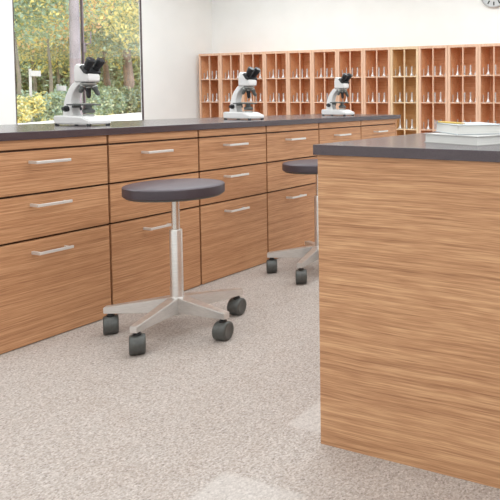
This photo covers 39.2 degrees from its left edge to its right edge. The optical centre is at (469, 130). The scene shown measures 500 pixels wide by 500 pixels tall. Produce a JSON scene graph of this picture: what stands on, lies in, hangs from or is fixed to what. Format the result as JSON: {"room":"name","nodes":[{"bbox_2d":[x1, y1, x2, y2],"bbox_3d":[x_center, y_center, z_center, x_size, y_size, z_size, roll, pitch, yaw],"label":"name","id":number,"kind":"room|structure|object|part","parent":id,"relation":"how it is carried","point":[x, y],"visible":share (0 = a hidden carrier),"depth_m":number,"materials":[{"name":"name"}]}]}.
{"room":"science classroom","nodes":[
{"label":"science classroom","id":0,"kind":"room"},
{"bbox_2d":[0,0,212,124],"bbox_3d":[-5.829,-0.722,5.005,0.050,2.950,9.960,1,3,23],"label":"wall","id":1,"kind":"structure","parent":0,"point":[175,33],"depth_m":8.79,"materials":[{"name":"paint"}]},
{"bbox_2d":[12,0,143,123],"bbox_3d":[-4.657,-1.027,7.688,0.064,2.200,1.635,1,3,23],"label":"window","id":2,"kind":"structure","parent":1,"relation":"in","point":[83,45],"depth_m":7.68,"materials":[{"name":"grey metal"}]},
{"bbox_3d":[-4.637,-1.068,7.705,0.042,0.260,0.087,1,3,23],"label":"handle","id":3,"kind":"part","parent":2,"relation":"part of","materials":[{"name":"grey"}]},
{"bbox_2d":[0,258,499,499],"bbox_3d":[-1.151,0.899,3.114,10.500,0.100,10.360,1,3,23],"label":"floor","id":4,"kind":"structure","parent":0,"point":[195,415],"depth_m":1.99,"materials":[{"name":"beige carpet"}]},
{"bbox_2d":[0,135,110,353],"bbox_3d":[-2.077,0.445,2.802,0.818,0.836,0.526,1,3,23],"label":"drawer unit","id":5,"kind":"object","parent":4,"relation":"on","point":[55,247],"visible":0.98,"depth_m":2.66,"materials":[{"name":"brown wood"}]},
{"bbox_3d":[-1.730,0.127,2.622,0.052,0.012,0.144,1,3,23],"label":"handle","id":6,"kind":"part","parent":5,"relation":"part of","materials":[{"name":"white metal"}]},
{"bbox_3d":[-1.731,0.302,2.630,0.052,0.012,0.144,1,3,23],"label":"handle","id":7,"kind":"part","parent":5,"relation":"part of","materials":[{"name":"white metal"}]},
{"bbox_3d":[-1.731,0.496,2.639,0.052,0.012,0.144,1,3,23],"label":"handle","id":8,"kind":"part","parent":5,"relation":"part of","materials":[{"name":"white metal"}]},
{"bbox_3d":[-1.758,0.053,2.649,0.020,0.037,0.516,1,3,23],"label":"rail","id":9,"kind":"part","parent":5,"relation":"part of","materials":[{"name":"brown wood"}]},
{"bbox_3d":[-1.757,0.167,2.654,0.020,0.172,0.516,1,3,23],"label":"drawer","id":10,"kind":"part","parent":5,"relation":"part of","materials":[{"name":"brown wood"}]},
{"bbox_3d":[-1.757,0.349,2.663,0.020,0.176,0.516,1,3,23],"label":"drawer","id":11,"kind":"part","parent":5,"relation":"part of","materials":[{"name":"brown wood"}]},
{"bbox_3d":[-1.757,0.656,2.678,0.020,0.420,0.516,1,3,23],"label":"drawer","id":12,"kind":"part","parent":5,"relation":"part of","materials":[{"name":"brown wood"}]},
{"bbox_2d":[0,114,400,140],"bbox_3d":[-1.594,-0.049,4.022,0.804,0.033,3.295,1,3,23],"label":"countertop","id":13,"kind":"structure","parent":5,"relation":"on","point":[14,132],"depth_m":3.27,"materials":[{"name":"stone"}]},
{"bbox_2d":[54,57,110,125],"bbox_3d":[-1.915,-0.190,3.135,0.233,0.335,0.128,1,3,19],"label":"microscope","id":14,"kind":"object","parent":13,"relation":"on","point":[86,74],"visible":1,"depth_m":3.11,"materials":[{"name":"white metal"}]},
{"bbox_3d":[-1.991,-0.105,3.127,0.030,0.030,0.028,1,3,19],"label":"focus knob","id":15,"kind":"part","parent":14,"relation":"part of","materials":[{"name":"black plastic"}]},
{"bbox_3d":[-1.949,-0.159,3.148,0.132,0.180,0.048,1,3,19],"label":"arm","id":16,"kind":"part","parent":14,"relation":"part of","materials":[{"name":"white plastic"}]},
{"bbox_2d":[223,67,263,119],"bbox_3d":[-1.448,-0.235,4.064,0.233,0.335,0.128,1,3,27],"label":"microscope","id":17,"kind":"object","parent":13,"relation":"on","point":[246,80],"visible":0.99,"depth_m":4.03,"materials":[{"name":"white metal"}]},
{"bbox_3d":[-1.480,-0.204,4.081,0.132,0.180,0.048,1,3,27],"label":"arm","id":18,"kind":"part","parent":17,"relation":"part of","materials":[{"name":"white plastic"}]},
{"bbox_2d":[322,73,354,115],"bbox_3d":[-1.041,-0.281,5.014,0.233,0.335,0.128,1,3,27],"label":"microscope","id":19,"kind":"object","parent":13,"relation":"on","point":[341,84],"visible":1,"depth_m":4.98,"materials":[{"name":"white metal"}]},
{"bbox_3d":[-1.073,-0.250,5.032,0.132,0.180,0.048,1,3,27],"label":"arm","id":20,"kind":"part","parent":19,"relation":"part of","materials":[{"name":"white plastic"}]},
{"bbox_2d":[105,130,200,304],"bbox_3d":[-1.872,0.422,3.288,0.818,0.836,0.526,1,3,23],"label":"drawer unit","id":21,"kind":"object","parent":4,"relation":"on","point":[138,231],"visible":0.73,"depth_m":3.09,"materials":[{"name":"brown wood"}]},
{"bbox_3d":[-1.553,0.029,3.135,0.020,0.037,0.516,1,3,23],"label":"rail","id":22,"kind":"part","parent":21,"relation":"part of","materials":[{"name":"brown wood"}]},
{"bbox_3d":[-1.552,0.143,3.140,0.020,0.172,0.516,1,3,23],"label":"drawer","id":23,"kind":"part","parent":21,"relation":"part of","materials":[{"name":"brown wood"}]},
{"bbox_3d":[-1.552,0.326,3.149,0.020,0.176,0.516,1,3,23],"label":"drawer","id":24,"kind":"part","parent":21,"relation":"part of","materials":[{"name":"brown wood"}]},
{"bbox_3d":[-1.552,0.632,3.163,0.020,0.420,0.516,1,3,23],"label":"drawer","id":25,"kind":"part","parent":21,"relation":"part of","materials":[{"name":"brown wood"}]},
{"bbox_3d":[-1.526,0.473,3.125,0.052,0.012,0.144,1,3,23],"label":"handle","id":26,"kind":"part","parent":21,"relation":"part of","materials":[{"name":"white metal"}]},
{"bbox_3d":[-1.526,0.103,3.107,0.052,0.012,0.144,1,3,23],"label":"handle","id":27,"kind":"part","parent":21,"relation":"part of","materials":[{"name":"white metal"}]},
{"bbox_2d":[103,178,246,354],"bbox_3d":[-1.255,0.547,2.734,0.570,0.641,0.592,1,3,23],"label":"stool","id":28,"kind":"object","parent":4,"relation":"on","point":[158,309],"visible":1,"depth_m":2.69,"materials":[{"name":"plastic"}]},
{"bbox_3d":[-1.418,0.752,2.729,0.280,0.068,0.048,0,3,-10],"label":"leg","id":29,"kind":"part","parent":28,"relation":"part of","materials":[{"name":"metal"}]},
{"bbox_3d":[-1.289,0.758,2.606,0.048,0.068,0.280,0,3,8],"label":"leg","id":30,"kind":"part","parent":28,"relation":"part of","materials":[{"name":"metal"}]},
{"bbox_3d":[-1.268,0.283,2.733,0.382,0.019,0.382,1,3,23],"label":"seat plate","id":31,"kind":"part","parent":28,"relation":"part of","materials":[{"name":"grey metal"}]},
{"bbox_3d":[-1.268,0.231,2.731,0.401,0.010,0.401,1,3,23],"label":"seat","id":32,"kind":"part","parent":28,"relation":"part of","materials":[{"name":"leather"}]},
{"bbox_3d":[-1.268,0.369,2.737,0.033,0.156,0.033,1,3,23],"label":"gas post","id":33,"kind":"part","parent":28,"relation":"part of","materials":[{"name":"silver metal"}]},
{"bbox_3d":[-1.131,0.754,2.690,0.280,0.068,0.048,1,3,26],"label":"leg","id":34,"kind":"part","parent":28,"relation":"part of","materials":[{"name":"metal"}]},
{"bbox_3d":[-1.163,0.745,2.865,0.048,0.068,0.280,3,4,44],"label":"leg","id":35,"kind":"part","parent":28,"relation":"part of","materials":[{"name":"metal"}]},
{"bbox_2d":[199,53,220,117],"bbox_3d":[-3.680,-0.281,9.332,0.394,1.652,0.355,1,3,23],"label":"display cabinet","id":36,"kind":"object","parent":4,"relation":"on","point":[207,62],"visible":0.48,"depth_m":9.31,"materials":[{"name":"brown wood"}]},
{"bbox_3d":[-3.617,-0.315,9.482,0.362,1.564,0.012,1,3,23],"label":"panel","id":37,"kind":"part","parent":36,"relation":"part of","materials":[{"name":"brown wood"}]},
{"bbox_2d":[220,53,241,116],"bbox_3d":[-3.314,-0.274,9.179,0.394,1.652,0.355,1,3,23],"label":"display cabinet","id":38,"kind":"object","parent":4,"relation":"on","point":[232,62],"visible":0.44,"depth_m":9.14,"materials":[{"name":"brown wood"}]},
{"bbox_3d":[-3.250,-0.307,9.328,0.362,1.564,0.012,1,3,23],"label":"panel","id":39,"kind":"part","parent":38,"relation":"part of","materials":[{"name":"brown wood"}]},
{"bbox_2d":[195,126,267,283],"bbox_3d":[-1.667,0.398,3.774,0.818,0.836,0.526,1,3,23],"label":"drawer unit","id":40,"kind":"object","parent":4,"relation":"on","point":[232,223],"visible":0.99,"depth_m":3.61,"materials":[{"name":"brown wood"}]},
{"bbox_3d":[-1.348,0.006,3.620,0.020,0.037,0.516,1,3,23],"label":"rail","id":41,"kind":"part","parent":40,"relation":"part of","materials":[{"name":"brown wood"}]},
{"bbox_3d":[-1.348,0.120,3.625,0.020,0.172,0.516,1,3,23],"label":"drawer","id":42,"kind":"part","parent":40,"relation":"part of","materials":[{"name":"brown wood"}]},
{"bbox_3d":[-1.348,0.302,3.634,0.020,0.176,0.516,1,3,23],"label":"drawer","id":43,"kind":"part","parent":40,"relation":"part of","materials":[{"name":"brown wood"}]},
{"bbox_3d":[-1.348,0.609,3.649,0.020,0.420,0.516,1,3,23],"label":"drawer","id":44,"kind":"part","parent":40,"relation":"part of","materials":[{"name":"brown wood"}]},
{"bbox_3d":[-1.321,0.080,3.593,0.052,0.012,0.144,1,3,23],"label":"handle","id":45,"kind":"part","parent":40,"relation":"part of","materials":[{"name":"white metal"}]},
{"bbox_3d":[-1.321,0.255,3.601,0.052,0.012,0.144,1,3,23],"label":"handle","id":46,"kind":"part","parent":40,"relation":"part of","materials":[{"name":"white metal"}]},
{"bbox_3d":[-1.321,0.450,3.611,0.052,0.012,0.144,1,3,23],"label":"handle","id":47,"kind":"part","parent":40,"relation":"part of","materials":[{"name":"white metal"}]},
{"bbox_2d":[242,52,264,115],"bbox_3d":[-2.947,-0.266,9.025,0.394,1.652,0.355,1,3,23],"label":"display cabinet","id":48,"kind":"object","parent":4,"relation":"on","point":[249,59],"visible":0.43,"depth_m":9.00,"materials":[{"name":"brown wood"}]},
{"bbox_3d":[-2.884,-0.299,9.174,0.362,1.564,0.012,1,3,23],"label":"panel","id":49,"kind":"part","parent":48,"relation":"part of","materials":[{"name":"brown wood"}]},
{"bbox_2d":[264,51,287,115],"bbox_3d":[-2.581,-0.259,8.871,0.394,1.652,0.355,1,3,23],"label":"display cabinet","id":50,"kind":"object","parent":4,"relation":"on","point":[276,60],"visible":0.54,"depth_m":8.87,"materials":[{"name":"brown wood"}]},
{"bbox_3d":[-2.517,-0.292,9.020,0.362,1.564,0.012,1,3,23],"label":"panel","id":51,"kind":"part","parent":50,"relation":"part of","materials":[{"name":"brown wood"}]},
{"bbox_2d":[264,123,318,258],"bbox_3d":[-1.463,0.375,4.259,0.818,0.836,0.526,1,3,23],"label":"drawer unit","id":52,"kind":"object","parent":4,"relation":"on","point":[290,197],"visible":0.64,"depth_m":4.07,"materials":[{"name":"brown wood"}]},
{"bbox_3d":[-1.143,0.585,4.135,0.020,0.420,0.516,1,3,23],"label":"drawer","id":53,"kind":"part","parent":52,"relation":"part of","materials":[{"name":"brown wood"}]},
{"bbox_3d":[-1.144,-0.018,4.106,0.020,0.037,0.516,1,3,23],"label":"rail","id":54,"kind":"part","parent":52,"relation":"part of","materials":[{"name":"brown wood"}]},
{"bbox_3d":[-1.143,0.279,4.120,0.020,0.176,0.516,1,3,23],"label":"drawer","id":55,"kind":"part","parent":52,"relation":"part of","materials":[{"name":"brown wood"}]},
{"bbox_3d":[-1.143,0.096,4.111,0.020,0.172,0.516,1,3,23],"label":"drawer","id":56,"kind":"part","parent":52,"relation":"part of","materials":[{"name":"brown wood"}]},
{"bbox_3d":[-1.117,0.056,4.078,0.052,0.012,0.144,1,3,23],"label":"handle","id":57,"kind":"part","parent":52,"relation":"part of","materials":[{"name":"white metal"}]},
{"bbox_3d":[-1.117,0.426,4.096,0.052,0.012,0.144,1,3,23],"label":"handle","id":58,"kind":"part","parent":52,"relation":"part of","materials":[{"name":"white metal"}]},
{"bbox_2d":[266,159,318,283],"bbox_3d":[-0.866,0.501,3.686,0.566,0.641,0.593,1,3,23],"label":"stool","id":59,"kind":"object","parent":4,"relation":"on","point":[309,253],"visible":0.55,"depth_m":3.63,"materials":[{"name":"plastic"}]},
{"bbox_3d":[-1.028,0.706,3.681,0.280,0.068,0.048,0,3,-10],"label":"leg","id":60,"kind":"part","parent":59,"relation":"part of","materials":[{"name":"metal"}]},
{"bbox_3d":[-0.878,0.185,3.683,0.401,0.010,0.401,1,3,23],"label":"seat","id":61,"kind":"part","parent":59,"relation":"part of","materials":[{"name":"leather"}]},
{"bbox_3d":[-0.878,0.237,3.685,0.382,0.019,0.382,1,3,23],"label":"seat plate","id":62,"kind":"part","parent":59,"relation":"part of","materials":[{"name":"grey metal"}]},
{"bbox_3d":[-0.899,0.712,3.558,0.048,0.068,0.280,0,3,8],"label":"leg","id":63,"kind":"part","parent":59,"relation":"part of","materials":[{"name":"metal"}]},
{"bbox_3d":[-0.950,0.698,3.842,0.048,0.068,0.280,-1,3,-28],"label":"leg","id":64,"kind":"part","parent":59,"relation":"part of","materials":[{"name":"metal"}]},
{"bbox_3d":[-0.878,0.323,3.690,0.033,0.156,0.033,1,3,23],"label":"gas post","id":65,"kind":"part","parent":59,"relation":"part of","materials":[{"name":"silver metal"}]},
{"bbox_2d":[288,50,312,114],"bbox_3d":[-2.215,-0.251,8.717,0.394,1.652,0.355,1,3,23],"label":"display cabinet","id":66,"kind":"object","parent":4,"relation":"on","point":[299,60],"visible":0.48,"depth_m":8.72,"materials":[{"name":"brown wood"}]},
{"bbox_3d":[-2.151,-0.284,8.866,0.362,1.564,0.012,1,3,23],"label":"panel","id":67,"kind":"part","parent":66,"relation":"part of","materials":[{"name":"brown wood"}]},
{"bbox_2d":[312,49,337,113],"bbox_3d":[-1.848,-0.243,8.563,0.394,1.652,0.355,1,3,23],"label":"display cabinet","id":68,"kind":"object","parent":4,"relation":"on","point":[326,58],"visible":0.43,"depth_m":8.55,"materials":[{"name":"brown wood"}]},
{"bbox_3d":[-1.785,-0.276,8.712,0.362,1.564,0.012,1,3,23],"label":"panel","id":69,"kind":"part","parent":68,"relation":"part of","materials":[{"name":"brown wood"}]},
{"bbox_2d":[316,121,360,155],"bbox_3d":[-1.258,0.351,4.745,0.818,0.836,0.526,1,3,23],"label":"drawer unit","id":70,"kind":"object","parent":4,"relation":"on","point":[331,132],"visible":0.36,"depth_m":4.56,"materials":[{"name":"brown wood"}]},
{"bbox_3d":[-0.939,-0.041,4.591,0.020,0.037,0.516,1,3,23],"label":"rail","id":71,"kind":"part","parent":70,"relation":"part of","materials":[{"name":"brown wood"}]},
{"bbox_3d":[-0.938,0.073,4.597,0.020,0.172,0.516,1,3,23],"label":"drawer","id":72,"kind":"part","parent":70,"relation":"part of","materials":[{"name":"brown wood"}]},
{"bbox_3d":[-0.912,0.033,4.564,0.052,0.012,0.144,1,3,23],"label":"handle","id":73,"kind":"part","parent":70,"relation":"part of","materials":[{"name":"white metal"}]},
{"bbox_2d":[337,48,363,113],"bbox_3d":[-1.482,-0.235,8.409,0.394,1.652,0.355,1,3,23],"label":"display cabinet","id":74,"kind":"object","parent":4,"relation":"on","point":[349,59],"visible":0.34,"depth_m":8.48,"materials":[{"name":"brown wood"}]},
{"bbox_3d":[-1.418,-0.269,8.558,0.362,1.564,0.012,1,3,23],"label":"panel","id":75,"kind":"part","parent":74,"relation":"part of","materials":[{"name":"brown wood"}]},
{"bbox_2d":[363,47,390,114],"bbox_3d":[-1.115,-0.228,8.255,0.394,1.652,0.355,1,3,23],"label":"display cabinet","id":76,"kind":"object","parent":4,"relation":"on","point":[375,58],"visible":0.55,"depth_m":8.28,"materials":[{"name":"brown wood"}]},
{"bbox_3d":[-1.052,-0.261,8.404,0.362,1.564,0.012,1,3,23],"label":"panel","id":77,"kind":"part","parent":76,"relation":"part of","materials":[{"name":"brown wood"}]},
{"bbox_2d":[359,119,396,138],"bbox_3d":[-1.050,0.327,5.241,0.818,0.836,0.549,1,3,23],"label":"drawer unit","id":78,"kind":"object","parent":4,"relation":"on","point":[370,129],"visible":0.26,"depth_m":5.07,"materials":[{"name":"brown wood"}]},
{"bbox_3d":[-0.735,-0.065,5.077,0.020,0.037,0.516,1,3,23],"label":"rail","id":79,"kind":"part","parent":78,"relation":"part of","materials":[{"name":"brown wood"}]},
{"bbox_3d":[-0.734,0.049,5.082,0.020,0.172,0.516,1,3,23],"label":"drawer","id":80,"kind":"part","parent":78,"relation":"part of","materials":[{"name":"brown wood"}]},
{"bbox_3d":[-0.971,0.315,5.493,0.766,0.836,0.022,1,3,23],"label":"panel","id":81,"kind":"part","parent":78,"relation":"part of","materials":[{"name":"brown wood"}]},
{"bbox_2d":[390,46,418,135],"bbox_3d":[-0.749,-0.220,8.101,0.394,1.652,0.355,1,3,23],"label":"display cabinet","id":82,"kind":"object","parent":4,"relation":"on","point":[404,57],"visible":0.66,"depth_m":8.17,"materials":[{"name":"brown wood"}]},
{"bbox_3d":[-0.685,-0.254,8.250,0.362,1.564,0.012,1,3,23],"label":"panel","id":83,"kind":"part","parent":82,"relation":"part of","materials":[{"name":"brown wood"}]},
{"bbox_2d":[318,155,499,488],"bbox_3d":[0.456,0.443,2.807,0.877,0.842,2.498,1,3,23],"label":"base cabinet","id":84,"kind":"object","parent":4,"relation":"on","point":[409,249],"visible":0.85,"depth_m":1.71,"materials":[{"name":"brown wood"}]},
{"bbox_2d":[313,132,499,161],"bbox_3d":[0.464,0.008,2.795,0.909,0.029,2.534,1,3,23],"label":"countertop","id":85,"kind":"structure","parent":84,"relation":"on","point":[410,146],"depth_m":1.73,"materials":[{"name":"stone"}]},
{"bbox_2d":[425,133,499,145],"bbox_3d":[0.011,0.024,1.900,0.218,0.026,0.200,3,4,44],"label":"book","id":86,"kind":"object","parent":85,"relation":"on","point":[444,138],"visible":0.81,"depth_m":1.81,"materials":[{"name":"grey paper"}]},
{"bbox_2d":[435,122,499,134],"bbox_3d":[-0.001,-0.006,1.942,0.152,0.028,0.210,-1,3,-21],"label":"book","id":87,"kind":"object","parent":86,"relation":"on","point":[469,128],"visible":0.97,"depth_m":1.86,"materials":[{"name":"grey paper"}]},
{"bbox_2d":[436,121,464,123],"bbox_3d":[-0.058,-0.023,1.927,0.007,0.007,0.174,-2,3,-31],"label":"pencil","id":88,"kind":"object","parent":87,"relation":"on","point":[436,121],"visible":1,"depth_m":1.92,"materials":[{"name":"orange paint"}]},
{"bbox_2d":[418,45,447,132],"bbox_3d":[-0.383,-0.212,7.947,0.394,1.652,0.355,1,3,23],"label":"display cabinet","id":89,"kind":"object","parent":4,"relation":"on","point":[431,56],"visible":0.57,"depth_m":8.00,"materials":[{"name":"brown wood"}]},
{"bbox_3d":[-0.319,-0.246,8.096,0.362,1.564,0.012,1,3,23],"label":"panel","id":90,"kind":"part","parent":89,"relation":"part of","materials":[{"name":"brown wood"}]},
{"bbox_2d":[448,44,477,121],"bbox_3d":[-0.016,-0.205,7.793,0.394,1.652,0.355,1,3,23],"label":"display cabinet","id":91,"kind":"object","parent":4,"relation":"on","point":[466,54],"visible":0.53,"depth_m":7.90,"materials":[{"name":"brown wood"}]},
{"bbox_3d":[0.047,-0.238,7.942,0.362,1.564,0.012,1,3,23],"label":"panel","id":92,"kind":"part","parent":91,"relation":"part of","materials":[{"name":"brown wood"}]},
{"bbox_2d":[478,43,499,123],"bbox_3d":[0.350,-0.197,7.639,0.394,1.652,0.355,1,3,23],"label":"display cabinet","id":93,"kind":"object","parent":4,"relation":"on","point":[489,54],"visible":0.48,"depth_m":7.71,"materials":[{"name":"brown wood"}]},
{"bbox_3d":[0.414,-0.231,7.788,0.362,1.564,0.012,1,3,23],"label":"panel","id":94,"kind":"part","parent":93,"relation":"part of","materials":[{"name":"brown wood"}]},
{"bbox_2d":[212,0,499,52],"bbox_3d":[0.819,-0.851,7.716,10.500,2.950,0.200,1,3,23],"label":"wall","id":95,"kind":"structure","parent":0,"point":[238,26],"depth_m":8.63,"materials":[{"name":"paint"}]},
{"bbox_2d":[481,0,499,7],"bbox_3d":[0.298,-1.681,7.764,0.374,0.374,0.042,1,3,23],"label":"wall clock","id":96,"kind":"object","parent":95,"relation":"attached to","point":[489,3],"visible":1,"depth_m":7.77,"materials":[{"name":"grey plastic"}]},
{"label":"outside","id":97,"kind":"structure","parent":0,"visible":0},
{"bbox_2d":[28,111,133,122],"bbox_3d":[-49.843,-2.222,58.904,122.400,0.270,150.000,1,3,23],"label":"meadow","id":98,"kind":"structure","parent":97,"point":[130,111],"depth_m":21.78,"materials":[{"name":"green plant"}]},
{"bbox_2d":[17,95,32,123],"bbox_3d":[-9.340,-0.393,13.133,0.538,0.694,0.573,1,3,23],"label":"shrub","id":99,"kind":"object","parent":98,"relation":"on","point":[22,109],"visible":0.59,"depth_m":13.11,"materials":[{"name":"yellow plant"}]},
{"bbox_2d":[17,89,37,97],"bbox_3d":[-10.900,-0.630,15.674,0.761,0.775,0.661,-2,3,-34],"label":"shrub","id":100,"kind":"object","parent":98,"relation":"on","point":[24,94],"visible":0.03,"depth_m":15.63,"materials":[{"name":"green plant"}]},
{"bbox_2d":[21,95,44,122],"bbox_3d":[-9.466,-0.414,13.600,0.522,0.680,0.588,1,3,23],"label":"shrub","id":101,"kind":"object","parent":98,"relation":"on","point":[35,105],"visible":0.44,"depth_m":13.61,"materials":[{"name":"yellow plant"}]},
{"bbox_2d":[29,69,40,121],"bbox_3d":[-9.455,-0.744,13.835,0.217,1.173,0.065,-2,3,-37],"label":"signpost","id":102,"kind":"object","parent":98,"relation":"on","point":[31,73],"visible":0.77,"depth_m":13.77,"materials":[{"name":"grey paint"}]},
{"bbox_3d":[-9.527,-0.742,13.791,0.050,1.173,0.050,-2,3,-37],"label":"post","id":103,"kind":"part","parent":102,"relation":"part of","materials":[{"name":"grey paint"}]},
{"bbox_2d":[16,54,62,92],"bbox_3d":[-29.433,-5.376,42.657,7.251,7.625,8.103,1,3,23],"label":"tree","id":104,"kind":"object","parent":98,"relation":"on","point":[23,77],"visible":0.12,"depth_m":41.12,"materials":[{"name":"green plant"}]},
{"bbox_2d":[32,91,51,121],"bbox_3d":[-9.684,-0.493,14.148,0.550,0.767,0.633,1,3,23],"label":"shrub","id":105,"kind":"object","parent":98,"relation":"on","point":[47,98],"visible":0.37,"depth_m":14.22,"materials":[{"name":"green plant"}]},
{"bbox_2d":[25,68,67,95],"bbox_3d":[-30.250,-5.105,44.898,8.255,7.646,6.530,0,3,2],"label":"tree","id":106,"kind":"object","parent":98,"relation":"on","point":[64,68],"visible":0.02,"depth_m":43.06,"materials":[{"name":"green plant"}]},
{"bbox_2d":[41,91,64,120],"bbox_3d":[-9.789,-0.537,14.867,0.565,0.764,0.535,1,3,23],"label":"shrub","id":107,"kind":"object","parent":98,"relation":"on","point":[57,102],"visible":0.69,"depth_m":14.79,"materials":[{"name":"green plant"}]},
{"bbox_2d":[49,83,68,96],"bbox_3d":[-11.462,-0.797,17.770,0.823,1.034,0.881,1,3,23],"label":"shrub","id":108,"kind":"object","parent":98,"relation":"on","point":[66,91],"visible":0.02,"depth_m":17.89,"materials":[{"name":"green plant"}]},
{"bbox_2d":[54,90,65,114],"bbox_3d":[-10.043,-0.600,15.588,0.450,0.797,0.629,-2,4,-40],"label":"shrub","id":109,"kind":"object","parent":98,"relation":"on","point":[57,91],"visible":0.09,"depth_m":15.50,"materials":[{"name":"green plant"}]},
{"bbox_2d":[56,84,65,90],"bbox_3d":[-9.993,-0.682,15.564,0.201,0.880,0.065,-2,3,-37],"label":"signpost","id":110,"kind":"object","parent":98,"relation":"on","point":[59,88],"visible":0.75,"depth_m":15.51,"materials":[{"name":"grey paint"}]},
{"bbox_2d":[13,0,109,94],"bbox_3d":[-13.896,-4.189,20.227,4.327,7.435,4.312,3,4,43],"label":"tree","id":111,"kind":"object","parent":98,"relation":"on","point":[44,6],"visible":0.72,"depth_m":20.27,"materials":[{"name":"green plant"}]},
{"bbox_2d":[17,6,110,91],"bbox_3d":[-18.335,-4.524,27.100,6.150,7.434,4.900,-2,4,-40],"label":"tree","id":112,"kind":"object","parent":98,"relation":"on","point":[39,50],"visible":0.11,"depth_m":26.99,"materials":[{"name":"green plant"}]},
{"bbox_2d":[19,37,117,84],"bbox_3d":[-19.280,-4.078,29.927,5.647,6.266,6.511,-2,3,-29],"label":"tree","id":113,"kind":"object","parent":98,"relation":"on","point":[57,71],"visible":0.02,"depth_m":29.80,"materials":[{"name":"green plant"}]},
{"bbox_2d":[17,0,126,92],"bbox_3d":[-15.859,-4.840,23.112,5.475,8.452,5.479,3,4,43],"label":"tree","id":114,"kind":"object","parent":98,"relation":"on","point":[92,1],"visible":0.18,"depth_m":24.07,"materials":[{"name":"green plant"}]},
{"bbox_2d":[16,54,140,93],"bbox_3d":[-26.667,-5.580,44.737,9.306,8.255,8.381,-1,3,-15],"label":"tree","id":115,"kind":"object","parent":98,"relation":"on","point":[112,69],"visible":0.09,"depth_m":43.44,"materials":[{"name":"green plant"}]},
{"bbox_2d":[39,0,137,86],"bbox_3d":[-16.256,-5.686,28.120,4.915,9.664,5.826,-1,3,-19],"label":"tree","id":116,"kind":"object","parent":98,"relation":"on","point":[106,76],"visible":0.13,"depth_m":27.97,"materials":[{"name":"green plant"}]},
{"bbox_2d":[82,94,97,114],"bbox_3d":[-10.562,-0.691,17.464,0.720,0.838,0.553,1,3,23],"label":"shrub","id":117,"kind":"object","parent":98,"relation":"on","point":[88,100],"visible":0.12,"depth_m":17.38,"materials":[{"name":"green plant"}]},
{"bbox_2d":[45,40,138,67],"bbox_3d":[-19.047,-5.645,32.624,6.196,9.144,5.840,-1,3,-21],"label":"tree","id":118,"kind":"object","parent":98,"relation":"on","point":[119,40],"visible":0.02,"depth_m":32.96,"materials":[{"name":"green plant"}]},
{"bbox_2d":[90,89,102,114],"bbox_3d":[-10.998,-0.815,18.453,0.649,0.983,0.624,0,3,-3],"label":"shrub","id":119,"kind":"object","parent":98,"relation":"on","point":[96,99],"visible":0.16,"depth_m":18.43,"materials":[{"name":"green plant"}]},
{"bbox_2d":[95,85,109,94],"bbox_3d":[-12.197,-1.026,20.780,1.027,1.069,0.906,1,3,23],"label":"shrub","id":120,"kind":"object","parent":98,"relation":"on","point":[99,87],"visible":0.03,"depth_m":20.77,"materials":[{"name":"green plant"}]},
{"bbox_2d":[66,0,139,110],"bbox_3d":[-14.923,-5.975,27.478,5.832,10.311,6.077,1,3,12],"label":"tree","id":121,"kind":"object","parent":98,"relation":"on","point":[127,62],"visible":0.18,"depth_m":27.24,"materials":[{"name":"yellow plant"}]},
{"bbox_2d":[95,89,113,114],"bbox_3d":[-11.273,-0.855,19.553,0.587,0.884,0.694,-2,3,-35],"label":"shrub","id":122,"kind":"object","parent":98,"relation":"on","point":[107,102],"visible":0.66,"depth_m":19.42,"materials":[{"name":"green plant"}]},
{"bbox_2d":[106,86,126,113],"bbox_3d":[-11.630,-0.973,20.787,0.714,0.962,0.622,1,3,23],"label":"shrub","id":123,"kind":"object","parent":98,"relation":"on","point":[115,95],"visible":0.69,"depth_m":20.71,"materials":[{"name":"green plant"}]},
{"bbox_2d":[108,85,125,113],"bbox_3d":[-12.870,-1.088,23.139,1.049,1.125,0.951,1,3,23],"label":"shrub","id":124,"kind":"object","parent":98,"relation":"on","point":[117,87],"visible":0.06,"depth_m":23.00,"materials":[{"name":"green plant"}]},
{"bbox_2d":[110,51,140,84],"bbox_3d":[-24.620,-5.782,47.931,6.160,8.213,6.559,1,3,23],"label":"tree","id":125,"kind":"object","parent":98,"relation":"on","point":[133,65],"visible":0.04,"depth_m":45.63,"materials":[{"name":"green plant"}]},
{"bbox_2d":[120,86,137,112],"bbox_3d":[-12.105,-1.066,22.445,0.736,0.987,0.792,0,3,0],"label":"shrub","id":126,"kind":"object","parent":98,"relation":"on","point":[130,100],"visible":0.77,"depth_m":22.36,"materials":[{"name":"green plant"}]},
{"bbox_2d":[131,82,140,93],"bbox_3d":[-13.706,-1.356,26.410,1.002,1.321,1.102,1,3,23],"label":"shrub","id":127,"kind":"object","parent":98,"relation":"on","point":[138,87],"visible":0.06,"depth_m":26.32,"materials":[{"name":"green plant"}]},
{"bbox_2d":[131,89,140,112],"bbox_3d":[-12.668,-1.063,24.345,1.018,1.059,0.987,1,3,23],"label":"shrub","id":128,"kind":"object","parent":98,"relation":"on","point":[138,107],"visible":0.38,"depth_m":24.03,"materials":[{"name":"green plant"}]},
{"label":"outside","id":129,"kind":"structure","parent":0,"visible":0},
{"bbox_2d":[19,112,141,123],"bbox_3d":[-6.475,-0.485,23.287,13.183,0.300,42.470,-1,3,-14],"label":"terrace","id":130,"kind":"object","parent":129,"point":[127,116],"visible":0.07,"depth_m":17.22,"materials":[{"name":"white concrete"}]},
{"bbox_2d":[69,0,82,114],"bbox_3d":[-8.989,-5.235,14.227,4.738,10.112,3.302,1,3,23],"label":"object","id":131,"kind":"object","parent":130,"relation":"on","point":[74,12],"visible":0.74,"depth_m":14.32,"materials":[{"name":"grey concrete"}]},
{"bbox_2d":[93,0,139,52],"bbox_3d":[-10.939,-4.151,21.733,3.504,7.222,4.045,0,3,4],"label":"tree","id":132,"kind":"object","parent":130,"relation":"on","point":[127,15],"visible":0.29,"depth_m":20.86,"materials":[{"name":"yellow plant"}]}
]}

